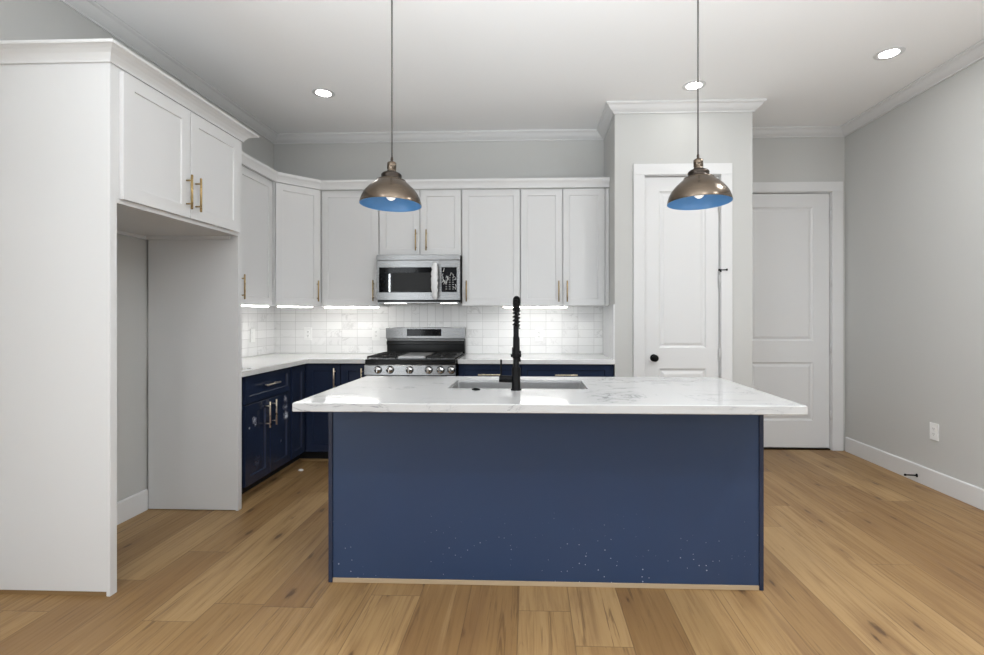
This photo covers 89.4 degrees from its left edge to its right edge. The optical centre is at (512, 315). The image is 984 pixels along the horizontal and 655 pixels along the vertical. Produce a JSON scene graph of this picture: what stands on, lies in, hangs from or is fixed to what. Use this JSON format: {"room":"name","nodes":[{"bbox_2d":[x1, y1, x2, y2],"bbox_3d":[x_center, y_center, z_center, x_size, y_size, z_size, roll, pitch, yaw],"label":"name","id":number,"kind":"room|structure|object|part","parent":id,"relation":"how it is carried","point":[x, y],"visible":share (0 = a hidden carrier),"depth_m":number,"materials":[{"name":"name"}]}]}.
{"room":"kitchen","nodes":[
{"label":"kitchen","id":0,"kind":"room"},
{"bbox_2d":[0,0,273,501],"bbox_3d":[-2.570,-0.250,0.797,0.140,3.050,8.214,0,0,2],"label":"wall","id":1,"kind":"structure","parent":0,"point":[19,19],"depth_m":3.11,"materials":[{"name":"beige paint"}]},
{"bbox_2d":[0,38,258,239],"bbox_3d":[-2.080,-0.858,2.777,0.697,0.715,1.182,0,0,2],"label":"upper cabinet","id":2,"kind":"object","parent":1,"relation":"attached to","point":[178,173],"depth_m":2.60,"materials":[{"name":"white paint"}]},
{"bbox_3d":[-1.807,-0.840,2.531,0.020,0.594,0.455,0,0,2],"label":"door","id":3,"kind":"part","parent":2,"relation":"part of","materials":[{"name":"white paint"}]},
{"bbox_3d":[-1.771,-0.680,2.724,0.038,0.190,0.012,0,0,2],"label":"handle","id":4,"kind":"part","parent":2,"relation":"part of","materials":[{"name":"gold metal"}]},
{"bbox_3d":[-1.769,-0.680,2.799,0.038,0.190,0.012,0,0,2],"label":"handle","id":5,"kind":"part","parent":2,"relation":"part of","materials":[{"name":"gold metal"}]},
{"bbox_3d":[-1.791,-0.840,2.997,0.020,0.594,0.468,0,0,2],"label":"door","id":6,"kind":"part","parent":2,"relation":"part of","materials":[{"name":"white paint"}]},
{"bbox_2d":[117,489,147,524],"bbox_3d":[-2.422,1.207,2.791,0.015,0.135,0.948,0,0,2],"label":"baseboard","id":7,"kind":"structure","parent":1,"relation":"attached to","point":[129,507],"depth_m":3.14,"materials":[{"name":"white paint"}]},
{"bbox_2d":[242,166,271,304],"bbox_3d":[-2.211,-0.621,3.784,0.362,1.058,0.963,0,0,2],"label":"upper cabinet","id":8,"kind":"object","parent":1,"relation":"attached to","point":[256,189],"visible":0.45,"depth_m":4.01,"materials":[{"name":"white paint"}]},
{"bbox_3d":[-2.049,-0.222,3.777,0.038,0.190,0.012,0,0,2],"label":"handle","id":9,"kind":"part","parent":8,"relation":"part of","materials":[{"name":"gold metal"}]},
{"bbox_2d":[242,304,268,306],"bbox_3d":[-2.097,-0.084,3.961,0.028,0.016,0.530,0,0,2],"label":"light bar","id":10,"kind":"object","parent":8,"relation":"attached to","point":[251,305],"visible":0.64,"depth_m":4.01,"materials":[{"name":"white plastic"}]},
{"bbox_2d":[242,306,273,357],"bbox_3d":[-2.379,0.135,4.104,0.009,0.464,1.591,0,0,2],"label":"tile backsplash","id":11,"kind":"structure","parent":1,"relation":"attached to","point":[261,319],"depth_m":4.61,"materials":[{"name":"tile"}]},
{"bbox_2d":[250,328,254,341],"bbox_3d":[-2.355,0.175,4.501,0.009,0.125,0.078,0,0,2],"label":"light switch","id":12,"kind":"object","parent":11,"relation":"attached to","point":[252,330],"visible":1,"depth_m":4.49,"materials":[{"name":"white plastic"}]},
{"bbox_2d":[0,449,983,654],"bbox_3d":[0.253,1.335,0.698,5.788,0.120,8.494,0,0,2],"label":"floor","id":13,"kind":"structure","parent":0,"point":[862,556],"depth_m":2.23,"materials":[{"name":"brown wood"}]},
{"bbox_2d":[0,63,116,596],"bbox_3d":[-2.136,0.050,2.283,0.620,2.450,0.038,0,0,2],"label":"panel","id":14,"kind":"object","parent":13,"relation":"on","point":[58,122],"visible":0.87,"depth_m":2.26,"materials":[{"name":"white paint"}]},
{"bbox_2d":[148,141,241,510],"bbox_3d":[-2.094,0.050,3.273,0.606,2.449,0.038,0,0,2],"label":"panel","id":15,"kind":"object","parent":13,"relation":"on","point":[195,285],"visible":0.75,"depth_m":3.26,"materials":[{"name":"white paint"}]},
{"bbox_3d":[-2.103,0.047,3.273,0.588,2.444,0.034,0,0,2],"label":"panel","id":16,"kind":"part","parent":15,"relation":"part of","materials":[{"name":"white paint"}]},
{"bbox_2d":[242,367,290,497],"bbox_3d":[-2.081,0.841,3.660,0.632,0.868,0.730,0,0,2],"label":"base cabinet","id":17,"kind":"object","parent":13,"relation":"on","point":[266,397],"visible":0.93,"depth_m":3.63,"materials":[{"name":"blue paint"}]},
{"bbox_3d":[-1.817,0.890,3.529,0.020,0.554,0.321,0,0,2],"label":"door","id":18,"kind":"part","parent":17,"relation":"part of","materials":[{"name":"blue wood"}]},
{"bbox_3d":[-1.892,1.264,3.653,0.012,0.022,0.730,0,0,2],"label":"shoe moulding","id":19,"kind":"part","parent":17,"relation":"part of","materials":[{"name":"brown wood"}]},
{"bbox_3d":[-1.812,0.507,3.687,0.020,0.188,0.638,0,0,2],"label":"drawer","id":20,"kind":"part","parent":17,"relation":"part of","materials":[{"name":"blue paint"}]},
{"bbox_3d":[-1.785,0.722,3.628,0.038,0.190,0.012,0,0,2],"label":"handle","id":21,"kind":"part","parent":17,"relation":"part of","materials":[{"name":"gold metal"}]},
{"bbox_3d":[-1.782,0.719,3.719,0.038,0.190,0.012,0,0,2],"label":"handle","id":22,"kind":"part","parent":17,"relation":"part of","materials":[{"name":"gold metal"}]},
{"bbox_3d":[-1.806,0.890,3.850,0.020,0.554,0.312,0,0,2],"label":"door","id":23,"kind":"part","parent":17,"relation":"part of","materials":[{"name":"blue wood"}]},
{"bbox_2d":[280,363,341,472],"bbox_3d":[-1.919,0.841,4.452,0.901,0.868,0.861,0,0,2],"label":"base cabinet","id":24,"kind":"object","parent":13,"relation":"on","point":[309,430],"visible":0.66,"depth_m":4.27,"materials":[{"name":"blue paint"}]},
{"bbox_3d":[-1.795,0.790,4.146,0.020,0.754,0.238,0,0,2],"label":"door","id":25,"kind":"part","parent":24,"relation":"part of","materials":[{"name":"blue paint"}]},
{"bbox_3d":[-1.679,1.264,4.187,0.402,0.022,0.348,0,0,2],"label":"shoe moulding","id":26,"kind":"part","parent":24,"relation":"part of","materials":[{"name":"brown wood"}]},
{"bbox_2d":[242,353,377,376],"bbox_3d":[-1.812,0.387,4.082,1.142,0.038,1.594,0,0,2],"label":"countertop","id":27,"kind":"structure","parent":24,"relation":"on","point":[258,364],"depth_m":4.23,"materials":[{"name":"white stone"}]},
{"bbox_3d":[-1.628,0.790,4.274,0.296,0.754,0.020,0,0,2],"label":"door","id":28,"kind":"part","parent":24,"relation":"part of","materials":[{"name":"blue paint"}]},
{"bbox_2d":[341,363,365,384],"bbox_3d":[-1.347,0.841,4.539,0.234,0.868,0.645,0,0,2],"label":"base cabinet","id":29,"kind":"object","parent":13,"relation":"on","point":[349,372],"visible":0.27,"depth_m":4.26,"materials":[{"name":"blue paint"}]},
{"bbox_2d":[364,327,465,375],"bbox_3d":[-0.844,0.692,4.449,0.765,1.166,0.767,0,0,2],"label":"gas range","id":30,"kind":"object","parent":13,"relation":"on","point":[411,351],"visible":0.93,"depth_m":4.49,"materials":[{"name":"silver metal"}]},
{"bbox_3d":[-1.118,0.447,4.102,0.057,0.057,0.038,0,0,2],"label":"knob","id":31,"kind":"part","parent":30,"relation":"part of","materials":[{"name":"metal"}]},
{"bbox_3d":[-1.017,0.447,4.098,0.057,0.057,0.038,0,0,2],"label":"knob","id":32,"kind":"part","parent":30,"relation":"part of","materials":[{"name":"metal"}]},
{"bbox_3d":[-0.854,0.447,4.092,0.057,0.057,0.038,0,0,2],"label":"knob","id":33,"kind":"part","parent":30,"relation":"part of","materials":[{"name":"metal"}]},
{"bbox_3d":[-0.852,0.449,4.137,0.759,0.083,0.050,0,0,2],"label":"control panel","id":34,"kind":"part","parent":30,"relation":"part of","materials":[{"name":"silver metal"}]},
{"bbox_2d":[365,354,463,364],"bbox_3d":[-0.843,0.384,4.410,0.759,0.044,0.564,0,0,2],"label":"cooktop","id":35,"kind":"object","parent":30,"relation":"in","point":[376,359],"depth_m":4.14,"materials":[{"name":"black metal"}]},
{"bbox_3d":[-0.694,0.447,4.087,0.057,0.057,0.038,0,0,2],"label":"knob","id":36,"kind":"part","parent":30,"relation":"part of","materials":[{"name":"metal"}]},
{"bbox_3d":[-0.596,0.447,4.083,0.057,0.057,0.038,0,0,2],"label":"knob","id":37,"kind":"part","parent":30,"relation":"part of","materials":[{"name":"metal"}]},
{"bbox_3d":[-0.507,0.447,4.080,0.057,0.057,0.038,0,0,2],"label":"knob","id":38,"kind":"part","parent":30,"relation":"part of","materials":[{"name":"metal"}]},
{"bbox_2d":[459,364,520,376],"bbox_3d":[-0.185,0.841,4.498,0.534,0.868,0.646,0,0,2],"label":"base cabinet","id":39,"kind":"object","parent":13,"relation":"on","point":[464,369],"visible":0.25,"depth_m":4.22,"materials":[{"name":"blue paint"}]},
{"bbox_3d":[-0.196,0.497,4.194,0.190,0.012,0.038,0,0,2],"label":"handle","id":40,"kind":"part","parent":39,"relation":"part of","materials":[{"name":"gold metal"}]},
{"bbox_2d":[328,412,763,590],"bbox_3d":[0.154,0.840,2.673,2.047,0.868,0.671,0,0,2],"label":"kitchen island","id":41,"kind":"object","parent":13,"relation":"on","point":[663,501],"visible":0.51,"depth_m":2.34,"materials":[{"name":"blue paint"}]},
{"bbox_3d":[-0.861,0.840,2.680,0.019,0.868,0.612,0,0,2],"label":"panel","id":42,"kind":"part","parent":41,"relation":"part of","materials":[{"name":"blue paint"}]},
{"bbox_2d":[292,376,807,414],"bbox_3d":[0.153,0.387,2.537,2.136,0.038,0.949,0,0,2],"label":"island countertop","id":43,"kind":"structure","parent":41,"relation":"on","point":[421,394],"depth_m":2.21,"materials":[{"name":"white stone"}]},
{"bbox_2d":[499,296,520,390],"bbox_3d":[-0.009,0.133,2.552,0.111,0.470,0.228,0,0,2],"label":"faucet","id":44,"kind":"object","parent":43,"relation":"on","point":[514,379],"visible":1,"depth_m":2.45,"materials":[{"name":"black metal"}]},
{"bbox_3d":[-0.057,0.258,2.469,0.011,0.081,0.015,0,0,2],"label":"lever","id":45,"kind":"part","parent":44,"relation":"part of","materials":[{"name":"black metal"}]},
{"bbox_3d":[-0.035,0.313,2.465,0.066,0.038,0.035,0,0,2],"label":"handle","id":46,"kind":"part","parent":44,"relation":"part of","materials":[{"name":"black metal"}]},
{"bbox_3d":[0.021,0.197,2.555,0.052,0.026,0.220,0,0,2],"label":"support arm","id":47,"kind":"part","parent":44,"relation":"part of","materials":[{"name":"black metal"}]},
{"bbox_2d":[451,382,585,388],"bbox_3d":[0.032,0.502,2.679,0.708,0.244,0.340,0,0,2],"label":"sink","id":48,"kind":"object","parent":43,"relation":"in","point":[481,385],"visible":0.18,"depth_m":2.85,"materials":[{"name":"metal"}]},
{"bbox_3d":[1.166,0.840,2.608,0.019,0.868,0.612,0,0,2],"label":"panel","id":49,"kind":"part","parent":41,"relation":"part of","materials":[{"name":"blue paint"}]},
{"bbox_2d":[521,364,613,376],"bbox_3d":[0.475,0.841,4.475,0.782,0.868,0.646,0,0,2],"label":"base cabinet","id":50,"kind":"object","parent":13,"relation":"on","point":[527,370],"visible":0.25,"depth_m":4.20,"materials":[{"name":"blue paint"}]},
{"bbox_2d":[458,354,614,363],"bbox_3d":[0.208,0.387,4.490,1.322,0.038,0.636,0,0,2],"label":"countertop","id":51,"kind":"structure","parent":50,"relation":"on","point":[468,358],"depth_m":4.19,"materials":[{"name":"white stone"}]},
{"bbox_2d":[95,0,983,132],"bbox_3d":[0.253,-1.835,0.698,5.788,0.120,8.494,0,0,2],"label":"ceiling","id":52,"kind":"structure","parent":0,"point":[459,65],"depth_m":3.38,"materials":[{"name":"paint"}]},
{"bbox_2d":[312,88,334,97],"bbox_3d":[-1.505,-1.773,3.953,0.176,0.004,0.176,0,0,2],"label":"recessed light","id":53,"kind":"object","parent":52,"relation":"in","point":[320,92],"visible":1,"depth_m":3.95,"materials":[{"name":"white paint"}]},
{"bbox_2d":[359,0,421,211],"bbox_3d":[-0.628,-1.171,2.562,0.312,1.206,0.312,0,0,2],"label":"pendant lamp","id":54,"kind":"object","parent":52,"relation":"hanging from","point":[389,192],"visible":1,"depth_m":2.54,"materials":[{"name":"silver metal"}]},
{"bbox_3d":[-0.628,-0.637,2.562,0.312,0.137,0.312,0,0,2],"label":"lamp shade","id":55,"kind":"part","parent":54,"relation":"part of","materials":[{"name":"brown metal"}]},
{"bbox_3d":[-0.624,-1.285,2.568,0.008,0.927,0.008,0,0,2],"label":"cord","id":56,"kind":"part","parent":54,"relation":"part of","materials":[{"name":"black plastic"}]},
{"bbox_2d":[682,80,705,90],"bbox_3d":[1.398,-1.773,3.826,0.176,0.004,0.176,0,0,2],"label":"recessed light","id":57,"kind":"object","parent":52,"relation":"in","point":[692,85],"visible":0.88,"depth_m":3.82,"materials":[{"name":"white paint"}]},
{"bbox_2d":[667,0,732,209],"bbox_3d":[0.943,-1.170,2.507,0.312,1.208,0.312,0,0,2],"label":"pendant lamp","id":58,"kind":"object","parent":52,"relation":"hanging from","point":[700,189],"visible":1,"depth_m":2.49,"materials":[{"name":"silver metal"}]},
{"bbox_3d":[0.939,-1.284,2.513,0.008,0.929,0.008,0,0,2],"label":"cord","id":59,"kind":"part","parent":58,"relation":"part of","materials":[{"name":"black plastic"}]},
{"bbox_3d":[0.943,-0.635,2.507,0.312,0.137,0.312,0,0,2],"label":"lamp shade","id":60,"kind":"part","parent":58,"relation":"part of","materials":[{"name":"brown metal"}]},
{"bbox_2d":[873,46,905,59],"bbox_3d":[2.546,-1.773,3.358,0.176,0.004,0.176,0,0,2],"label":"recessed light","id":61,"kind":"object","parent":52,"relation":"in","point":[892,52],"visible":1,"depth_m":3.35,"materials":[{"name":"white paint"}]},
{"bbox_2d":[274,137,844,449],"bbox_3d":[0.399,-0.250,4.872,5.788,3.050,0.140,0,0,2],"label":"wall","id":62,"kind":"structure","parent":0,"point":[810,159],"depth_m":4.82,"materials":[{"name":"beige paint"}]},
{"bbox_2d":[269,182,323,306],"bbox_3d":[-2.055,-0.621,4.574,0.622,1.058,0.627,0,0,2],"label":"upper cabinet","id":63,"kind":"object","parent":62,"relation":"attached to","point":[296,210],"visible":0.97,"depth_m":4.39,"materials":[{"name":"white paint"}]},
{"bbox_2d":[277,305,312,307],"bbox_3d":[-1.936,-0.084,4.426,0.304,0.016,0.028,0,0,-44],"label":"light bar","id":64,"kind":"object","parent":63,"relation":"attached to","point":[277,305],"visible":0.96,"depth_m":4.42,"materials":[{"name":"white plastic"}]},
{"bbox_2d":[242,152,609,189],"bbox_3d":[-0.788,-1.191,4.347,3.161,0.082,1.063,0,0,-21],"label":"crown molding","id":65,"kind":"structure","parent":63,"relation":"attached to","point":[248,161],"depth_m":4.45,"materials":[{"name":"white paint"}]},
{"bbox_2d":[274,307,387,352],"bbox_3d":[-1.780,0.135,4.874,1.133,0.464,0.009,0,0,2],"label":"tile backsplash","id":66,"kind":"structure","parent":62,"relation":"attached to","point":[334,330],"depth_m":4.87,"materials":[{"name":"tile"}]},
{"bbox_2d":[304,328,311,339],"bbox_3d":[-2.008,0.177,4.873,0.078,0.125,0.009,0,0,2],"label":"power outlet","id":67,"kind":"object","parent":66,"relation":"attached to","point":[307,331],"visible":1,"depth_m":4.87,"materials":[{"name":"white plastic"}]},
{"bbox_2d":[372,328,379,339],"bbox_3d":[-1.334,0.176,4.849,0.078,0.125,0.009,0,0,2],"label":"power outlet","id":68,"kind":"object","parent":66,"relation":"attached to","point":[375,331],"visible":1,"depth_m":4.85,"materials":[{"name":"white plastic"}]},
{"bbox_2d":[322,191,388,306],"bbox_3d":[-1.483,-0.621,4.685,0.533,1.058,0.362,0,0,2],"label":"upper cabinet","id":69,"kind":"object","parent":62,"relation":"attached to","point":[350,229],"visible":0.87,"depth_m":4.55,"materials":[{"name":"white paint"}]},
{"bbox_2d":[324,306,378,307],"bbox_3d":[-1.487,-0.084,4.590,0.505,0.016,0.028,0,0,2],"label":"light bar","id":70,"kind":"object","parent":69,"relation":"attached to","point":[324,306],"visible":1,"depth_m":4.58,"materials":[{"name":"white plastic"}]},
{"bbox_2d":[325,307,378,307],"bbox_3d":[-1.487,-0.080,4.590,0.497,0.008,0.024,0,0,2],"label":"diffuser","id":71,"kind":"object","parent":70,"relation":"attached to","point":[325,307],"depth_m":4.58,"materials":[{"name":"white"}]},
{"bbox_3d":[-1.266,-0.230,4.515,0.012,0.190,0.038,0,0,2],"label":"handle","id":72,"kind":"part","parent":69,"relation":"part of","materials":[{"name":"gold metal"}]},
{"bbox_2d":[380,190,461,255],"bbox_3d":[-0.837,-0.851,4.663,0.754,0.598,0.362,0,0,2],"label":"upper cabinet","id":73,"kind":"object","parent":62,"relation":"attached to","point":[435,228],"visible":0.81,"depth_m":4.52,"materials":[{"name":"white paint"}]},
{"bbox_3d":[-1.030,-0.850,4.536,0.368,0.592,0.020,0,0,2],"label":"door","id":74,"kind":"part","parent":73,"relation":"part of","materials":[{"name":"white paint"}]},
{"bbox_2d":[376,255,461,303],"bbox_3d":[-0.838,-0.330,4.593,0.751,0.435,0.487,0,0,2],"label":"microwave","id":75,"kind":"object","parent":73,"relation":"attached to","point":[400,279],"visible":0.98,"depth_m":4.43,"materials":[{"name":"silver metal"}]},
{"bbox_3d":[-0.933,-0.320,4.449,0.572,0.354,0.028,0,0,2],"label":"door","id":76,"kind":"part","parent":75,"relation":"part of","materials":[{"name":"silver metal"}]},
{"bbox_3d":[-0.687,-0.309,4.385,0.066,0.327,0.083,0,0,2],"label":"handle","id":77,"kind":"part","parent":75,"relation":"part of","materials":[{"name":"silver metal"}]},
{"bbox_3d":[-0.556,-0.320,4.436,0.176,0.354,0.028,0,0,2],"label":"control panel","id":78,"kind":"part","parent":75,"relation":"part of","materials":[{"name":"silver metal"}]},
{"bbox_3d":[-0.782,-0.687,4.498,0.012,0.190,0.038,0,0,2],"label":"handle","id":79,"kind":"part","parent":73,"relation":"part of","materials":[{"name":"gold metal"}]},
{"bbox_3d":[-0.654,-0.850,4.522,0.372,0.592,0.020,0,0,2],"label":"door","id":80,"kind":"part","parent":73,"relation":"part of","materials":[{"name":"white paint"}]},
{"bbox_2d":[388,304,466,353],"bbox_3d":[-0.829,0.121,4.841,0.770,0.492,0.009,0,0,2],"label":"tile backsplash","id":81,"kind":"structure","parent":62,"relation":"attached to","point":[399,315],"depth_m":4.84,"materials":[{"name":"tile"}]},
{"bbox_2d":[462,189,519,305],"bbox_3d":[-0.192,-0.621,4.640,0.530,1.058,0.362,0,0,2],"label":"upper cabinet","id":82,"kind":"object","parent":62,"relation":"attached to","point":[490,217],"visible":0.89,"depth_m":4.50,"materials":[{"name":"white paint"}]},
{"bbox_2d":[467,306,602,353],"bbox_3d":[0.211,0.135,4.804,1.312,0.464,0.009,0,0,2],"label":"tile backsplash","id":83,"kind":"structure","parent":62,"relation":"attached to","point":[571,329],"depth_m":4.80,"materials":[{"name":"tile"}]},
{"bbox_2d":[520,188,608,305],"bbox_3d":[0.474,-0.621,4.617,0.797,1.058,0.362,0,0,2],"label":"upper cabinet","id":84,"kind":"object","parent":62,"relation":"attached to","point":[564,233],"visible":0.95,"depth_m":4.48,"materials":[{"name":"white paint"}]},
{"bbox_2d":[503,306,566,307],"bbox_3d":[0.205,-0.084,4.531,0.585,0.016,0.028,0,0,2],"label":"light bar","id":85,"kind":"object","parent":84,"relation":"attached to","point":[503,306],"visible":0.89,"depth_m":4.52,"materials":[{"name":"white plastic"}]},
{"bbox_2d":[503,307,566,307],"bbox_3d":[0.205,-0.080,4.531,0.577,0.008,0.024,0,0,2],"label":"diffuser","id":86,"kind":"object","parent":85,"relation":"attached to","point":[503,307],"depth_m":4.52,"materials":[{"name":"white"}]},
{"bbox_3d":[0.262,-0.620,4.490,0.372,1.052,0.020,0,0,2],"label":"door","id":87,"kind":"part","parent":84,"relation":"part of","materials":[{"name":"white paint"}]},
{"bbox_3d":[0.415,-0.222,4.456,0.012,0.190,0.038,0,0,2],"label":"handle","id":88,"kind":"part","parent":84,"relation":"part of","materials":[{"name":"gold metal"}]},
{"bbox_3d":[0.642,-0.620,4.477,0.372,1.052,0.020,0,0,2],"label":"door","id":89,"kind":"part","parent":84,"relation":"part of","materials":[{"name":"white paint"}]},
{"bbox_2d":[752,193,831,449],"bbox_3d":[2.572,0.053,4.764,0.910,2.442,0.085,0,0,2],"label":"door","id":90,"kind":"structure","parent":62,"relation":"in","point":[790,232],"depth_m":4.75,"materials":[{"name":"white paint"}]},
{"bbox_2d":[752,182,842,450],"bbox_3d":[2.575,0.002,4.760,1.104,2.544,0.103,0,0,2],"label":"trim","id":91,"kind":"structure","parent":62,"relation":"attached to","point":[836,188],"depth_m":4.69,"materials":[{"name":"white paint"}]},
{"bbox_2d":[604,112,751,387],"bbox_3d":[1.439,-0.250,4.459,1.139,3.050,0.613,0,0,2],"label":"wall","id":92,"kind":"structure","parent":0,"point":[665,138],"depth_m":4.16,"materials":[{"name":"beige paint"}]},
{"bbox_2d":[603,304,614,359],"bbox_3d":[0.863,0.135,4.474,0.013,0.464,0.623,0,0,2],"label":"side splash","id":93,"kind":"object","parent":92,"relation":"attached to","point":[608,311],"visible":0.86,"depth_m":4.37,"materials":[{"name":"white stone"}]},
{"bbox_2d":[633,163,731,381],"bbox_3d":[1.421,0.002,4.186,0.814,2.544,0.103,0,0,2],"label":"trim","id":94,"kind":"structure","parent":92,"relation":"attached to","point":[640,171],"depth_m":4.14,"materials":[{"name":"white paint"}]},
{"bbox_2d":[645,177,727,376],"bbox_3d":[1.446,0.053,4.167,0.670,2.442,0.129,0,0,2],"label":"door","id":95,"kind":"structure","parent":92,"relation":"in","point":[682,276],"depth_m":4.18,"materials":[{"name":"white paint"}]},
{"bbox_3d":[1.187,0.353,4.146,0.062,0.062,0.069,0,0,2],"label":"knob","id":96,"kind":"part","parent":95,"relation":"part of","materials":[{"name":"black metal"}]},
{"bbox_2d":[845,58,983,488],"bbox_3d":[3.075,-0.250,0.599,0.140,3.050,8.214,0,0,2],"label":"wall","id":97,"kind":"structure","parent":0,"point":[914,174],"depth_m":3.78,"materials":[{"name":"beige paint"}]},
{"bbox_2d":[60,0,983,143],"bbox_3d":[0.253,-1.735,0.698,5.508,0.079,8.214,0,0,2],"label":"trim","id":98,"kind":"structure","parent":97,"relation":"attached to","point":[92,10],"depth_m":4.13,"materials":[{"name":"white paint"}]},
{"bbox_2d":[904,473,917,476],"bbox_3d":[3.059,1.223,3.816,0.087,0.028,0.028,0,0,11],"label":"door stop","id":99,"kind":"object","parent":97,"relation":"attached to","point":[916,474],"visible":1,"depth_m":3.81,"materials":[{"name":"black metal"}]},
{"bbox_2d":[845,437,983,510],"bbox_3d":[2.997,1.207,0.587,0.015,0.135,8.184,0,0,2],"label":"baseboard","id":100,"kind":"structure","parent":97,"relation":"attached to","point":[970,494],"depth_m":3.77,"materials":[{"name":"white paint"}]},
{"bbox_2d":[930,422,938,440],"bbox_3d":[3.107,0.853,3.660,0.009,0.125,0.078,0,0,2],"label":"power outlet","id":101,"kind":"object","parent":97,"relation":"attached to","point":[934,428],"visible":1,"depth_m":3.65,"materials":[{"name":"white plastic"}]}
]}

